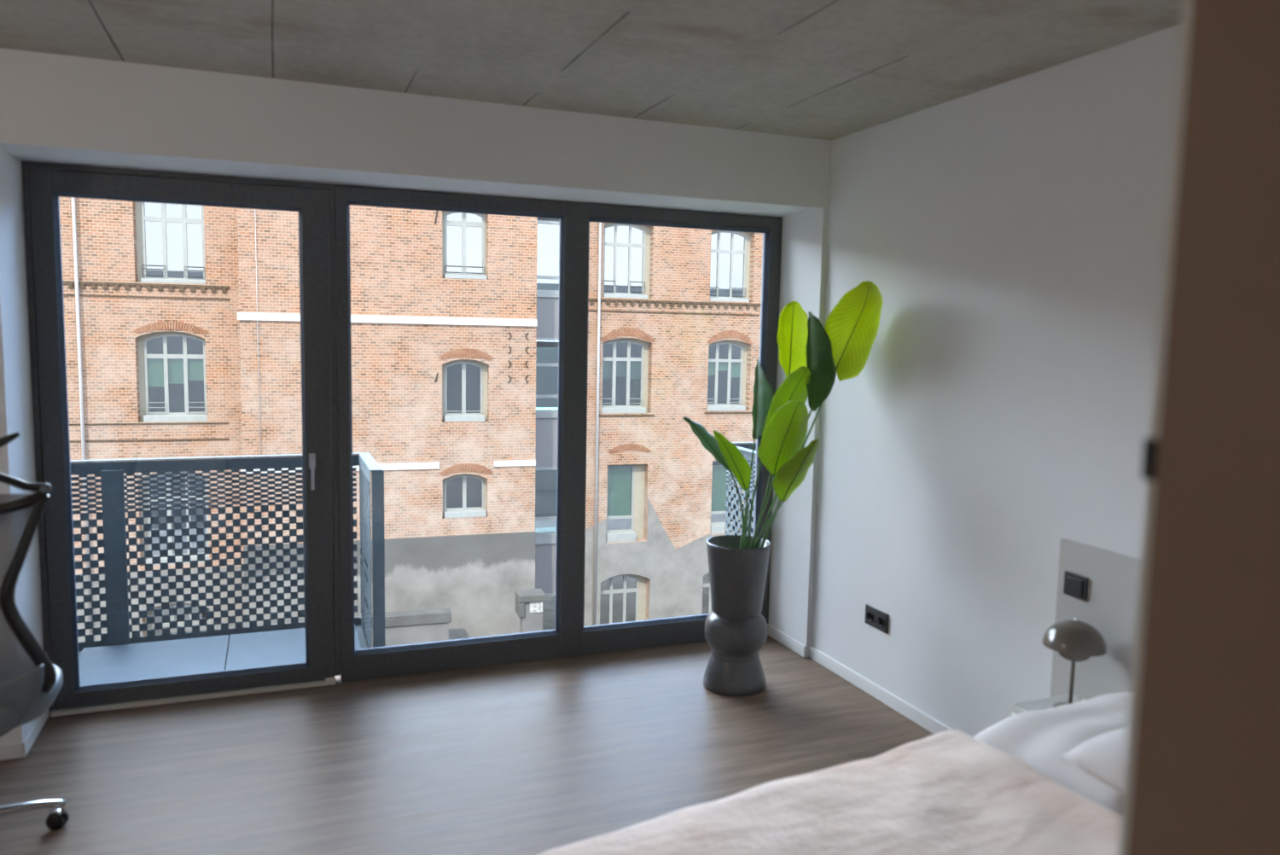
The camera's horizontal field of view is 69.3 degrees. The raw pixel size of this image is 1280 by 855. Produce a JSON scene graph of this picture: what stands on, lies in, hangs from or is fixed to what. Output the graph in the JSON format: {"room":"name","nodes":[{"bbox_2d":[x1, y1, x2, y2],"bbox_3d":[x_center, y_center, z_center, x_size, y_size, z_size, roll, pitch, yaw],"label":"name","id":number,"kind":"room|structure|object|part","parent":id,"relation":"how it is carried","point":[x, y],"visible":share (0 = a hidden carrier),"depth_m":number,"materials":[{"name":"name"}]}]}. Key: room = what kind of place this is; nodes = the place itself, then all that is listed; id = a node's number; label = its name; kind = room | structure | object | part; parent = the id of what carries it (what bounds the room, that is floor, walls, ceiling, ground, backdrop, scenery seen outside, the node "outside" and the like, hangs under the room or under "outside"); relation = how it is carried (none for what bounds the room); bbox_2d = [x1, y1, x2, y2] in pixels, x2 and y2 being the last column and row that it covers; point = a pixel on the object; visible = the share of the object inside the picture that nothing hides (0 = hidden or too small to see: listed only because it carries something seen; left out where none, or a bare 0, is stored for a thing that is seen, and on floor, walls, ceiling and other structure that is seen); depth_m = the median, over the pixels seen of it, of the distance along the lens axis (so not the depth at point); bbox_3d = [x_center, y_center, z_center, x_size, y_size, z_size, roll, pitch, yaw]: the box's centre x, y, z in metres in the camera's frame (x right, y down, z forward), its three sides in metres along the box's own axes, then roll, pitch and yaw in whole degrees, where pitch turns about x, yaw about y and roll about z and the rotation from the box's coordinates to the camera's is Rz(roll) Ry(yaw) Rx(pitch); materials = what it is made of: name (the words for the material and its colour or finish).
{"room":"studio apartment","nodes":[
{"label":"studio apartment","id":0,"kind":"room"},
{"bbox_2d":[0,47,831,744],"bbox_3d":[-1.848,-0.084,4.003,5.800,2.700,0.506,-1,6,-22],"label":"wall","id":1,"kind":"structure","parent":0,"point":[55,108],"depth_m":3.93,"materials":[{"name":"white paint"}]},
{"bbox_2d":[0,741,23,760],"bbox_3d":[-3.359,1.285,3.273,2.003,0.062,0.012,-1,6,-22],"label":"baseboard","id":2,"kind":"structure","parent":1,"relation":"attached to","point":[8,751],"depth_m":3.62,"materials":[{"name":"white paint"}]},
{"bbox_2d":[22,709,49,757],"bbox_3d":[-2.497,1.246,3.830,0.011,0.062,0.418,-1,6,-22],"label":"baseboard","id":3,"kind":"structure","parent":1,"relation":"attached to","point":[28,741],"depth_m":3.77,"materials":[{"name":"white paint"}]},
{"bbox_2d":[21,161,340,710],"bbox_3d":[-2.005,0.057,4.171,1.220,2.338,0.079,-1,6,-22],"label":"trim","id":4,"kind":"structure","parent":1,"relation":"attached to","point":[26,166],"depth_m":4.00,"materials":[{"name":"black metal"}]},
{"bbox_2d":[29,168,334,709],"bbox_3d":[-1.994,0.071,4.144,1.164,2.308,0.110,-1,6,-22],"label":"door","id":5,"kind":"structure","parent":1,"relation":"in","point":[46,186],"depth_m":4.11,"materials":[{"name":"black metal"}]},
{"bbox_3d":[-1.523,0.205,4.307,0.028,0.165,0.041,-1,6,-22],"label":"handle","id":6,"kind":"part","parent":5,"relation":"part of","materials":[{"name":"metal"}]},
{"bbox_2d":[50,676,335,716],"bbox_3d":[-2.028,1.224,4.276,1.177,0.034,0.092,-1,6,-22],"label":"trim","id":7,"kind":"structure","parent":1,"relation":"attached to","point":[328,681],"depth_m":4.22,"materials":[{"name":"metal"}]},
{"bbox_2d":[334,184,782,682],"bbox_3d":[-0.344,0.034,4.823,2.344,2.358,0.085,-1,6,-22],"label":"window","id":8,"kind":"structure","parent":1,"relation":"in","point":[569,637],"depth_m":4.74,"materials":[{"name":"black metal"}]},
{"bbox_2d":[0,634,933,854],"bbox_3d":[-0.649,1.693,1.323,6.000,0.250,6.700,-1,6,-22],"label":"floor","id":9,"kind":"structure","parent":0,"point":[534,757],"depth_m":3.72,"materials":[{"name":"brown wood"}]},
{"bbox_2d":[0,431,69,831],"bbox_3d":[-2.219,0.683,2.911,0.748,1.377,0.635,-1,6,-22],"label":"office chair","id":10,"kind":"object","parent":9,"relation":"on","point":[30,683],"visible":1,"depth_m":2.83,"materials":[{"name":"metal"}]},
{"bbox_3d":[-2.176,0.521,2.792,0.713,0.645,0.174,-1,6,-22],"label":"backrest","id":11,"kind":"part","parent":10,"relation":"part of","materials":[{"name":"grey fabric"}]},
{"bbox_3d":[-1.885,0.522,2.864,0.143,0.659,0.130,-1,6,-22],"label":"rail","id":12,"kind":"part","parent":10,"relation":"part of","materials":[{"name":"black plastic"}]},
{"bbox_3d":[-2.225,0.895,2.936,0.670,0.140,0.520,-1,6,-22],"label":"seat","id":13,"kind":"part","parent":10,"relation":"part of","materials":[{"name":"grey plastic"}]},
{"bbox_3d":[-2.076,1.262,3.047,0.316,0.050,0.056,-3,7,-35],"label":"leg","id":14,"kind":"part","parent":10,"relation":"part of","materials":[{"name":"metal"}]},
{"bbox_2d":[46,806,64,817],"bbox_3d":[-1.977,1.294,3.135,0.058,0.053,0.024,1,6,2],"label":"caster wheel","id":15,"kind":"object","parent":10,"relation":"attached to","point":[57,812],"depth_m":3.13,"materials":[{"name":"metal"}]},
{"bbox_2d":[682,280,882,696],"bbox_3d":[0.665,0.293,4.471,0.905,1.954,0.588,3,6,17],"label":"potted plant","id":16,"kind":"object","parent":9,"relation":"on","point":[811,354],"visible":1,"depth_m":4.37,"materials":[{"name":"green plant"}]},
{"bbox_3d":[0.465,0.429,4.467,0.081,0.448,0.029,1,6,0],"label":"stem","id":17,"kind":"part","parent":16,"relation":"part of","materials":[{"name":"green plant"}]},
{"bbox_3d":[0.470,0.908,4.510,0.309,0.716,0.309,-1,6,-22],"label":"planter","id":18,"kind":"part","parent":16,"relation":"part of","materials":[{"name":"grey ceramic"}]},
{"bbox_3d":[0.506,0.479,4.483,0.031,0.348,0.021,-3,7,-38],"label":"stem","id":19,"kind":"part","parent":16,"relation":"part of","materials":[{"name":"green plant"}]},
{"bbox_3d":[0.528,0.355,4.555,0.022,0.583,0.173,3,6,20],"label":"stem","id":20,"kind":"part","parent":16,"relation":"part of","materials":[{"name":"green plant"}]},
{"bbox_3d":[0.552,0.365,4.463,0.083,0.584,0.030,6,7,39],"label":"stem","id":21,"kind":"part","parent":16,"relation":"part of","materials":[{"name":"green plant"}]},
{"bbox_3d":[0.577,0.441,4.431,0.142,0.439,0.021,6,7,37],"label":"stem","id":22,"kind":"part","parent":16,"relation":"part of","materials":[{"name":"green plant"}]},
{"bbox_3d":[0.626,0.207,4.514,0.193,0.892,0.028,-1,6,-22],"label":"stem","id":23,"kind":"part","parent":16,"relation":"part of","materials":[{"name":"green plant"}]},
{"bbox_3d":[0.605,0.500,4.441,0.175,0.320,0.025,5,7,35],"label":"stem","id":24,"kind":"part","parent":16,"relation":"part of","materials":[{"name":"green plant"}]},
{"bbox_3d":[0.680,0.282,4.456,0.266,0.755,0.029,2,6,13],"label":"stem","id":25,"kind":"part","parent":16,"relation":"part of","materials":[{"name":"green plant"}]},
{"bbox_3d":[0.745,0.188,4.456,0.351,0.946,0.025,2,6,6],"label":"stem","id":26,"kind":"part","parent":16,"relation":"part of","materials":[{"name":"green plant"}]},
{"bbox_2d":[1010,693,1085,716],"bbox_3d":[1.443,1.194,3.146,0.309,0.460,0.272,-1,6,-22],"label":"nightstand","id":27,"kind":"object","parent":9,"relation":"on","point":[1044,703],"visible":0.09,"depth_m":3.20,"materials":[{"name":"grey paint"}]},
{"bbox_2d":[1041,617,1107,707],"bbox_3d":[1.467,0.802,3.138,0.200,0.323,0.200,-1,6,-22],"label":"table lamp","id":28,"kind":"object","parent":27,"relation":"on","point":[1074,640],"visible":0.92,"depth_m":3.08,"materials":[{"name":"grey metal"}]},
{"bbox_3d":[1.468,0.755,3.133,0.116,0.063,0.116,-1,6,-22],"label":"lamp shade","id":29,"kind":"part","parent":28,"relation":"part of","materials":[{"name":"grey metal"}]},
{"bbox_3d":[1.469,0.697,3.127,0.200,0.088,0.200,-1,6,-22],"label":"lamp shade","id":30,"kind":"part","parent":28,"relation":"part of","materials":[{"name":"metal"}]},
{"bbox_3d":[0.951,1.325,2.004,2.050,0.410,1.340,-1,6,-22],"label":"bed","id":31,"kind":"object","parent":9,"relation":"on","visible":0},
{"bbox_2d":[539,729,1121,854],"bbox_3d":[0.500,1.198,1.806,1.510,0.579,1.450,-1,6,-22],"label":"duvet","id":32,"kind":"object","parent":31,"relation":"on","point":[951,792],"visible":0.94,"depth_m":2.22,"materials":[{"name":"fabric"}]},
{"bbox_2d":[972,692,1130,814],"bbox_3d":[1.394,0.931,2.647,0.730,0.228,0.545,-1,6,-22],"label":"pillow","id":33,"kind":"object","parent":31,"relation":"on","point":[1039,738],"visible":0.26,"depth_m":2.61,"materials":[{"name":"white fabric"}]},
{"bbox_3d":[1.577,1.015,2.051,0.660,0.209,0.670,-1,6,-22],"label":"pillow","id":34,"kind":"object","parent":31,"relation":"on","visible":0},
{"bbox_2d":[1060,727,1128,793],"bbox_3d":[1.460,0.807,2.092,0.640,0.179,0.675,-1,6,-22],"label":"pillow","id":35,"kind":"object","parent":34,"relation":"on","point":[1102,756],"visible":0.07,"depth_m":2.21,"materials":[{"name":"white fabric"}]},
{"bbox_2d":[0,0,1182,140],"bbox_3d":[-0.608,-1.271,1.071,6.000,0.300,6.800,-1,6,-22],"label":"ceiling","id":36,"kind":"structure","parent":0,"point":[725,64],"depth_m":3.22,"materials":[{"name":"concrete"}]},
{"bbox_2d":[87,0,908,129],"bbox_3d":[-0.114,-1.244,2.394,2.621,0.001,3.480,-1,6,-22],"label":"trim","id":37,"kind":"structure","parent":36,"relation":"attached to","point":[90,1],"depth_m":3.28,"materials":[{"name":"concrete"}]},
{"bbox_2d":[811,23,1181,737],"bbox_3d":[1.625,0.048,3.381,0.200,2.700,4.230,-1,6,-22],"label":"wall","id":38,"kind":"structure","parent":0,"point":[1010,235],"depth_m":3.69,"materials":[{"name":"white paint"}]},
{"bbox_2d":[767,623,952,733],"bbox_3d":[1.468,1.356,3.515,0.042,0.064,3.930,-1,6,-22],"label":"baseboard","id":39,"kind":"structure","parent":38,"relation":"attached to","point":[924,720],"depth_m":4.50,"materials":[{"name":"white paint"}]},
{"bbox_2d":[864,604,889,634],"bbox_3d":[1.124,0.909,4.406,0.012,0.094,0.176,-1,6,-22],"label":"power outlet","id":40,"kind":"object","parent":38,"relation":"attached to","point":[875,618],"visible":1,"depth_m":4.40,"materials":[{"name":"plastic"}]},
{"bbox_2d":[866,610,872,621],"bbox_3d":[1.104,0.905,4.444,0.004,0.048,0.048,-1,6,-22],"label":"socket","id":41,"kind":"object","parent":40,"relation":"attached to","point":[869,613],"depth_m":4.45,"materials":[{"name":"black plastic"}]},
{"bbox_2d":[877,616,884,626],"bbox_3d":[1.135,0.914,4.364,0.004,0.048,0.048,-1,6,-22],"label":"socket","id":42,"kind":"object","parent":40,"relation":"attached to","point":[880,619],"depth_m":4.37,"materials":[{"name":"black plastic"}]},
{"bbox_2d":[1049,538,1140,699],"bbox_3d":[1.852,0.961,2.551,0.020,0.940,1.825,-1,6,-22],"label":"headboard panel","id":43,"kind":"object","parent":38,"relation":"attached to","point":[1110,607],"visible":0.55,"depth_m":3.18,"materials":[{"name":"white paint"}]},
{"bbox_2d":[1063,570,1088,600],"bbox_3d":[1.538,0.560,3.275,0.016,0.084,0.100,-1,6,-22],"label":"light switch","id":44,"kind":"object","parent":43,"relation":"attached to","point":[1075,585],"visible":1,"depth_m":3.26,"materials":[{"name":"plastic"}]},
{"bbox_3d":[-0.330,0.306,0.445,5.600,2.700,0.220,-1,6,-22],"label":"wall","id":45,"kind":"structure","parent":0,"visible":0},
{"bbox_2d":[1118,0,1279,854],"bbox_3d":[0.004,0.524,0.591,1.220,2.250,0.262,-1,6,-22],"label":"door","id":46,"kind":"structure","parent":45,"relation":"in","point":[1202,766],"depth_m":0.80,"materials":[{"name":"brown wood"}]},
{"bbox_3d":[0.475,0.030,0.856,0.006,0.038,0.018,-1,6,-22],"label":"strike plate","id":47,"kind":"part","parent":46,"relation":"part of","materials":[{"name":"black plastic"}]},
{"bbox_3d":[0.496,0.500,0.917,0.063,2.250,0.015,-1,6,-22],"label":"casing","id":48,"kind":"part","parent":46,"relation":"part of","materials":[{"name":"brown wood"}]},
{"bbox_3d":[4.649,3.472,2.428,85.000,12.200,9.300,-1,6,-22],"label":"wall","id":49,"kind":"structure","parent":0,"visible":0},
{"bbox_2d":[69,452,385,685],"bbox_3d":[-2.223,0.812,4.913,1.621,1.218,0.869,-1,6,-22],"label":"balcony","id":50,"kind":"object","parent":49,"relation":"attached to","point":[118,656],"visible":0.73,"depth_m":5.12,"materials":[{"name":"grey metal"}]},
{"bbox_3d":[-2.857,0.709,5.043,0.107,0.962,0.018,-1,6,-22],"label":"post","id":51,"kind":"part","parent":50,"relation":"part of","materials":[{"name":"grey metal"}]},
{"bbox_3d":[-2.236,0.203,4.915,1.605,0.006,0.732,-1,6,-22],"label":"handrail","id":52,"kind":"part","parent":50,"relation":"part of","materials":[{"name":"grey metal"}]},
{"bbox_3d":[-1.550,0.778,5.229,0.006,1.170,0.670,-1,6,-22],"label":"panel","id":53,"kind":"part","parent":50,"relation":"part of","materials":[{"name":"grey metal"}]},
{"bbox_3d":[-1.399,0.802,4.955,0.058,1.162,0.072,-1,6,-22],"label":"post","id":54,"kind":"part","parent":50,"relation":"part of","materials":[{"name":"grey metal"}]},
{"bbox_2d":[724,442,756,536],"bbox_3d":[1.419,0.740,6.348,1.621,1.218,0.869,-1,6,-22],"label":"balcony","id":55,"kind":"object","parent":49,"relation":"attached to","point":[746,448],"visible":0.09,"depth_m":6.30,"materials":[{"name":"grey metal"}]},
{"bbox_3d":[1.405,0.130,6.350,1.605,0.006,0.732,-1,6,-22],"label":"handrail","id":56,"kind":"part","parent":55,"relation":"part of","materials":[{"name":"grey metal"}]},
{"bbox_3d":[0.785,0.637,6.479,0.107,0.962,0.018,-1,6,-22],"label":"post","id":57,"kind":"part","parent":55,"relation":"part of","materials":[{"name":"grey metal"}]},
{"label":"outside","id":58,"kind":"structure","parent":0,"visible":0},
{"bbox_2d":[535,527,556,532],"bbox_3d":[-3.117,7.537,22.335,95.000,0.200,51.000,-1,6,-22],"label":"ground","id":59,"kind":"structure","parent":58,"point":[539,529],"depth_m":45.72,"materials":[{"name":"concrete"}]},
{"bbox_2d":[170,607,451,647],"bbox_3d":[-8.038,5.997,23.023,6.570,2.530,0.400,-1,6,-18],"label":"wall","id":60,"kind":"structure","parent":59,"relation":"on","point":[422,625],"depth_m":23.49,"materials":[{"name":"white concrete"}]},
{"bbox_2d":[58,197,762,642],"bbox_3d":[-6.349,-0.178,26.417,56.000,14.200,4.460,-1,6,-18],"label":"brick building","id":61,"kind":"structure","parent":59,"relation":"on","point":[183,322],"depth_m":24.60,"materials":[{"name":"orange brick"}]},
{"bbox_3d":[-21.571,-3.391,20.131,23.250,0.170,0.055,-1,6,-18],"label":"cornice","id":62,"kind":"part","parent":61,"relation":"part of","materials":[{"name":"brick"}]},
{"bbox_3d":[-12.249,-3.957,23.332,0.530,0.264,0.015,-1,6,-18],"label":"guard rail","id":63,"kind":"part","parent":61,"relation":"part of","materials":[{"name":"grey metal"}]},
{"bbox_3d":[-12.371,-0.514,23.663,0.460,0.264,0.015,-1,6,-18],"label":"guard rail","id":64,"kind":"part","parent":61,"relation":"part of","materials":[{"name":"white metal"}]},
{"bbox_2d":[147,358,164,386],"bbox_3d":[-12.402,-1.421,23.743,0.430,0.750,0.030,-1,6,-18],"label":"blind","id":65,"kind":"object","parent":61,"relation":"hanging from","point":[155,366],"depth_m":23.74,"materials":[{"name":"teal fabric"}]},
{"bbox_3d":[-11.783,-3.696,23.444,1.480,0.100,0.270,-1,6,-18],"label":"sill","id":66,"kind":"part","parent":61,"relation":"part of","materials":[{"name":"white stone"}]},
{"bbox_3d":[-11.900,-0.238,23.778,1.480,0.170,0.270,-1,6,-18],"label":"sill","id":67,"kind":"part","parent":61,"relation":"part of","materials":[{"name":"white stone"}]},
{"bbox_2d":[168,358,184,383],"bbox_3d":[-11.949,-1.466,23.884,0.420,0.670,0.030,-1,6,-18],"label":"blind","id":68,"kind":"object","parent":61,"relation":"hanging from","point":[175,365],"depth_m":23.87,"materials":[{"name":"teal fabric"}]},
{"bbox_3d":[-12.017,3.458,24.138,1.490,0.160,0.270,-1,6,-18],"label":"sill","id":69,"kind":"part","parent":61,"relation":"part of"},
{"bbox_3d":[-11.354,-3.968,23.619,0.490,0.264,0.015,-1,6,-18],"label":"guard rail","id":70,"kind":"part","parent":61,"relation":"part of","materials":[{"name":"grey metal"}]},
{"bbox_2d":[187,358,203,380],"bbox_3d":[-11.500,-1.512,24.023,0.440,0.590,0.030,-1,6,-18],"label":"blind","id":71,"kind":"object","parent":61,"relation":"hanging from","point":[195,368],"depth_m":24.01,"materials":[{"name":"fabric"}]},
{"bbox_3d":[-11.461,-0.526,23.954,0.470,0.264,0.015,-1,6,-18],"label":"guard rail","id":72,"kind":"part","parent":61,"relation":"part of","materials":[{"name":"white metal"}]},
{"bbox_3d":[-4.705,-0.245,24.821,1.060,0.160,0.270,-1,6,-18],"label":"sill","id":73,"kind":"part","parent":61,"relation":"part of","materials":[{"name":"white stone"}]},
{"bbox_3d":[-4.738,2.336,25.088,1.120,0.170,0.270,-1,6,-18],"label":"sill","id":74,"kind":"part","parent":61,"relation":"part of","materials":[{"name":"white stone"}]},
{"bbox_3d":[-4.627,-4.178,24.489,1.040,0.174,0.015,-1,6,-18],"label":"guard rail","id":75,"kind":"part","parent":61,"relation":"part of","materials":[{"name":"grey metal"}]},
{"bbox_3d":[-4.607,-3.970,24.452,1.090,0.110,0.270,-1,6,-18],"label":"sill","id":76,"kind":"part","parent":61,"relation":"part of","materials":[{"name":"white stone"}]},
{"bbox_3d":[-2.592,4.173,27.478,1.900,1.520,0.060,-1,6,-18],"label":"spandrel panel","id":77,"kind":"part","parent":61,"relation":"part of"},
{"bbox_3d":[-2.518,0.438,27.101,1.900,1.470,0.060,-1,6,-18],"label":"spandrel panel","id":78,"kind":"part","parent":61,"relation":"part of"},
{"bbox_2d":[535,347,558,363],"bbox_3d":[-2.503,-2.111,26.958,1.900,0.510,0.020,-1,6,-18],"label":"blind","id":79,"kind":"object","parent":61,"relation":"hanging from","point":[544,355],"depth_m":26.89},
{"bbox_3d":[-2.504,-0.063,27.041,1.900,14.000,0.160,-1,6,-18],"label":"stairwell frame","id":80,"kind":"part","parent":61,"relation":"part of","materials":[{"name":"grey metal"}]},
{"bbox_3d":[-2.445,-3.168,26.736,1.900,1.160,0.060,-1,6,-18],"label":"spandrel panel","id":81,"kind":"part","parent":61,"relation":"part of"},
{"bbox_2d":[602,360,611,378],"bbox_3d":[-0.979,-1.721,27.379,0.350,0.550,0.030,-1,6,-18],"label":"blind","id":82,"kind":"object","parent":61,"relation":"hanging from","point":[607,374],"depth_m":27.38,"materials":[{"name":"grey fabric"}]},
{"bbox_3d":[-0.896,-4.122,26.960,0.390,0.314,0.015,-1,6,-18],"label":"guard rail","id":83,"kind":"part","parent":61,"relation":"part of","materials":[{"name":"grey metal"}]},
{"bbox_2d":[607,467,631,516],"bbox_3d":[-0.629,1.935,27.884,0.740,1.470,0.030,-1,6,-18],"label":"blind","id":84,"kind":"object","parent":61,"relation":"hanging from","point":[619,479],"depth_m":27.88,"materials":[{"name":"green fabric"}]},
{"bbox_2d":[616,360,626,376],"bbox_3d":[-0.583,-1.755,27.502,0.400,0.490,0.030,-1,6,-18],"label":"blind","id":85,"kind":"object","parent":61,"relation":"hanging from","point":[620,365],"depth_m":27.51,"materials":[{"name":"grey fabric"}]},
{"bbox_3d":[-0.582,3.272,27.789,0.920,0.250,0.270,-1,6,-18],"label":"sill","id":86,"kind":"part","parent":61,"relation":"part of","materials":[{"name":"white stone"}]},
{"bbox_3d":[-0.506,-0.513,27.407,1.360,0.160,0.270,-1,6,-18],"label":"sill","id":87,"kind":"part","parent":61,"relation":"part of","materials":[{"name":"white stone"}]},
{"bbox_3d":[-0.449,-3.830,27.069,1.340,0.110,0.270,-1,6,-18],"label":"sill","id":88,"kind":"part","parent":61,"relation":"part of","materials":[{"name":"white stone"}]},
{"bbox_2d":[629,360,640,378],"bbox_3d":[-0.165,-1.731,27.639,0.400,0.550,0.030,-1,6,-18],"label":"blind","id":89,"kind":"object","parent":61,"relation":"hanging from","point":[635,373],"depth_m":27.65,"materials":[{"name":"grey fabric"}]},
{"bbox_3d":[-0.072,-4.132,27.223,0.460,0.314,0.015,-1,6,-18],"label":"guard rail","id":90,"kind":"part","parent":61,"relation":"part of","materials":[{"name":"grey metal"}]},
{"bbox_3d":[1.606,-3.656,27.544,6.480,0.170,0.055,-1,6,-18],"label":"cornice","id":91,"kind":"part","parent":61,"relation":"part of","materials":[{"name":"brick"}]},
{"bbox_2d":[708,361,715,375],"bbox_3d":[2.155,-1.819,28.375,0.330,0.430,0.030,-1,6,-18],"label":"blind","id":92,"kind":"object","parent":61,"relation":"hanging from","point":[711,364],"depth_m":28.38,"materials":[{"name":"fabric"}]},
{"bbox_2d":[710,465,730,511],"bbox_3d":[2.505,1.886,28.885,0.680,1.450,0.030,-1,6,-18],"label":"blind","id":93,"kind":"object","parent":61,"relation":"hanging from","point":[718,482],"depth_m":28.87,"materials":[{"name":"green fabric"}]},
{"bbox_3d":[2.577,3.144,28.790,0.890,0.250,0.270,-1,6,-18],"label":"sill","id":94,"kind":"part","parent":61,"relation":"part of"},
{"bbox_2d":[718,361,727,370],"bbox_3d":[2.523,-1.893,28.485,0.400,0.290,0.030,-1,6,-18],"label":"blind","id":95,"kind":"object","parent":61,"relation":"hanging from","point":[722,365],"depth_m":28.49,"materials":[{"name":"fabric"}]},
{"bbox_3d":[2.604,-0.591,28.397,1.270,0.140,0.270,-1,6,-18],"label":"sill","id":96,"kind":"part","parent":61,"relation":"part of","materials":[{"name":"white stone"}]},
{"bbox_3d":[2.670,-3.864,28.067,1.270,0.100,0.270,-1,6,-18],"label":"sill","id":97,"kind":"part","parent":61,"relation":"part of","materials":[{"name":"white stone"}]},
{"bbox_2d":[730,361,739,377],"bbox_3d":[2.917,-1.798,28.621,0.370,0.490,0.030,-1,6,-18],"label":"blind","id":98,"kind":"object","parent":61,"relation":"hanging from","point":[735,365],"depth_m":28.62,"materials":[{"name":"teal fabric"}]},
{"bbox_3d":[2.957,-0.828,28.551,0.440,0.114,0.015,-1,6,-18],"label":"guard rail","id":99,"kind":"part","parent":61,"relation":"part of","materials":[{"name":"white metal"}]},
{"bbox_3d":[3.013,-4.120,28.215,0.460,0.254,0.015,-1,6,-18],"label":"guard rail","id":100,"kind":"part","parent":61,"relation":"part of","materials":[{"name":"grey metal"}]},
{"bbox_2d":[515,588,546,633],"bbox_3d":[-2.934,5.774,24.701,0.720,2.840,0.600,-1,6,-18],"label":"gate pillar","id":101,"kind":"structure","parent":59,"relation":"on","point":[528,602],"depth_m":24.41,"materials":[{"name":"white concrete"}]}
]}

